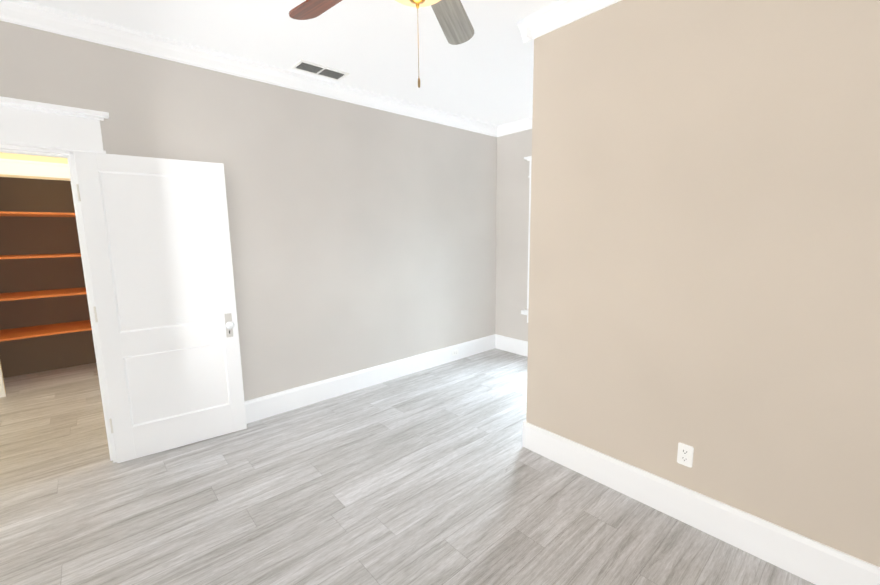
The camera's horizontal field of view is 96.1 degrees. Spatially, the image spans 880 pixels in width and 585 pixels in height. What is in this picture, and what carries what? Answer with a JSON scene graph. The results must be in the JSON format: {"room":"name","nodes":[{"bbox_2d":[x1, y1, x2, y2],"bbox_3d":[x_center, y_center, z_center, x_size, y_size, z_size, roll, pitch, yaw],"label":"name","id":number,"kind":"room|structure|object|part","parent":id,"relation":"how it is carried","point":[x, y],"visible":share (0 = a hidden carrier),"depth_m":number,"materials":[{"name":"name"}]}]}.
{"room":"empty bedroom","nodes":[
{"label":"empty bedroom","id":0,"kind":"room"},
{"bbox_2d":[0,152,69,392],"bbox_3d":[-4.134,-0.401,3.897,1.530,2.800,0.120,-8,11,-41],"label":"wall","id":1,"kind":"structure","parent":0,"point":[32,158],"depth_m":3.85,"materials":[{"name":"paint"}]},
{"bbox_2d":[0,158,69,397],"bbox_3d":[-4.114,-0.389,3.808,1.440,2.800,0.100,-8,11,-41],"label":"trim","id":2,"kind":"structure","parent":1,"relation":"attached to","point":[30,168],"depth_m":3.81,"materials":[{"name":"white paint"}]},
{"bbox_2d":[0,177,95,377],"bbox_3d":[-4.271,-0.460,4.307,1.180,2.800,0.680,-8,11,-41],"label":"wall","id":3,"kind":"structure","parent":0,"point":[19,235],"depth_m":4.50,"materials":[{"name":"brown"}]},
{"bbox_2d":[0,211,91,341],"bbox_3d":[-4.261,-0.217,4.335,1.100,1.272,0.620,-8,11,-41],"label":"closet shelf","id":4,"kind":"object","parent":3,"relation":"attached to","point":[37,331],"visible":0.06,"depth_m":4.22,"materials":[{"name":"orange wood"}]},
{"bbox_2d":[0,21,496,400],"bbox_3d":[-1.650,-0.323,3.104,6.512,2.814,0.120,-8,11,-41],"label":"wall","id":5,"kind":"structure","parent":0,"point":[362,237],"depth_m":3.48,"materials":[{"name":"paint"}]},
{"bbox_2d":[0,96,117,462],"bbox_3d":[-2.579,0.067,2.318,1.210,2.293,0.248,-8,11,-41],"label":"door frame","id":6,"kind":"structure","parent":5,"relation":"attached to","point":[54,130],"depth_m":2.38,"materials":[{"name":"white paint"}]},
{"bbox_2d":[74,151,246,462],"bbox_3d":[-1.859,0.116,2.745,0.812,2.030,0.182,-8,11,-41],"label":"door","id":7,"kind":"structure","parent":5,"relation":"in","point":[157,231],"depth_m":2.73,"materials":[{"name":"white paint"}]},
{"bbox_3d":[-2.205,0.140,2.535,0.015,1.623,0.030,-8,11,-41],"label":"door hinges","id":8,"kind":"part","parent":7,"relation":"part of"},
{"bbox_3d":[-1.571,0.251,2.952,0.058,0.180,0.076,-8,11,-41],"label":"knob","id":9,"kind":"part","parent":7,"relation":"part of","materials":[{"name":"silver metal"}]},
{"bbox_2d":[0,0,499,136],"bbox_3d":[-1.601,-1.654,2.837,6.272,0.105,0.074,-8,11,-41],"label":"crown molding","id":10,"kind":"structure","parent":5,"relation":"attached to","point":[18,12],"depth_m":2.78,"materials":[{"name":"white paint"}]},
{"bbox_2d":[245,334,496,423],"bbox_3d":[-0.676,0.853,4.048,3.826,0.190,0.019,-8,11,-41],"label":"baseboard","id":11,"kind":"structure","parent":5,"relation":"attached to","point":[259,408],"depth_m":3.90,"materials":[{"name":"white paint"}]},
{"bbox_2d":[21,0,559,125],"bbox_3d":[0.013,-1.514,1.032,6.512,0.100,4.920,-8,11,-41],"label":"ceiling","id":12,"kind":"structure","parent":0,"point":[484,74],"depth_m":2.67,"materials":[{"name":"white paint"}]},
{"bbox_2d":[291,60,348,80],"bbox_3d":[-0.943,-1.753,3.129,0.400,0.008,0.180,-8,11,-41],"label":"ceiling vent","id":13,"kind":"object","parent":12,"relation":"in","point":[317,69],"visible":0.96,"depth_m":3.12,"materials":[{"name":"white metal"}]},
{"bbox_2d":[289,0,473,87],"bbox_3d":[-0.130,-1.043,1.146,1.161,0.861,1.141,-8,11,-41],"label":"fan","id":14,"kind":"object","parent":12,"relation":"hanging from","point":[454,22],"visible":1,"depth_m":1.49,"materials":[{"name":"wood"}]},
{"bbox_3d":[-0.066,-0.902,1.149,0.254,0.088,0.254,-8,11,-41],"label":"lamp shade","id":15,"kind":"part","parent":14,"relation":"part of","materials":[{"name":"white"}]},
{"bbox_3d":[-0.064,-0.724,1.175,0.008,0.220,0.008,-8,11,-41],"label":"chain","id":16,"kind":"part","parent":14,"relation":"part of","materials":[{"name":"gold metal"}]},
{"bbox_2d":[0,348,814,584],"bbox_3d":[-1.002,1.213,2.617,6.512,0.100,8.070,-8,11,-41],"label":"floor","id":17,"kind":"structure","parent":0,"point":[439,475],"depth_m":2.26,"materials":[{"name":"laminate"}]},
{"bbox_2d":[495,129,531,340],"bbox_3d":[1.406,-0.559,4.462,0.120,2.814,1.903,-8,11,-41],"label":"wall","id":18,"kind":"structure","parent":0,"point":[512,200],"depth_m":4.92,"materials":[{"name":"paint"}]},
{"bbox_2d":[497,335,527,356],"bbox_3d":[1.326,0.740,4.655,0.019,0.190,1.710,-8,11,-41],"label":"baseboard","id":19,"kind":"structure","parent":18,"relation":"attached to","point":[512,345],"depth_m":5.07,"materials":[{"name":"white paint"}]},
{"bbox_2d":[496,117,531,135],"bbox_3d":[1.273,-1.896,4.251,0.074,0.105,1.590,-8,11,-41],"label":"crown molding","id":20,"kind":"structure","parent":18,"relation":"attached to","point":[525,124],"depth_m":4.67,"materials":[{"name":"white paint"}]},
{"bbox_2d":[521,156,531,322],"bbox_3d":[1.477,-0.547,4.327,0.195,1.963,1.268,-8,11,-41],"label":"window","id":21,"kind":"structure","parent":18,"relation":"in","point":[524,311],"depth_m":4.72,"materials":[{"name":"white paint"}]},
{"bbox_2d":[526,0,879,566],"bbox_3d":[1.651,-0.140,1.571,0.120,2.814,3.017,-8,11,-41],"label":"wall","id":22,"kind":"structure","parent":0,"point":[704,273],"depth_m":1.86,"materials":[{"name":"paint"}]},
{"bbox_2d":[517,0,621,42],"bbox_3d":[1.507,-1.478,1.372,0.074,0.105,3.001,-8,11,-41],"label":"crown molding","id":23,"kind":"structure","parent":22,"relation":"attached to","point":[554,16],"depth_m":2.29,"materials":[{"name":"white paint"}]},
{"bbox_2d":[677,442,693,467],"bbox_3d":[1.274,0.846,2.058,0.007,0.117,0.072,-8,11,-41],"label":"electrical outlet","id":24,"kind":"object","parent":22,"relation":"attached to","point":[685,455],"visible":1,"depth_m":2.06,"materials":[{"name":"white plastic"}]},
{"bbox_2d":[522,421,879,584],"bbox_3d":[1.598,1.163,1.732,0.019,0.190,3.006,-8,11,-41],"label":"baseboard","id":25,"kind":"structure","parent":22,"relation":"attached to","point":[807,559],"depth_m":1.98,"materials":[{"name":"white paint"}]}
]}

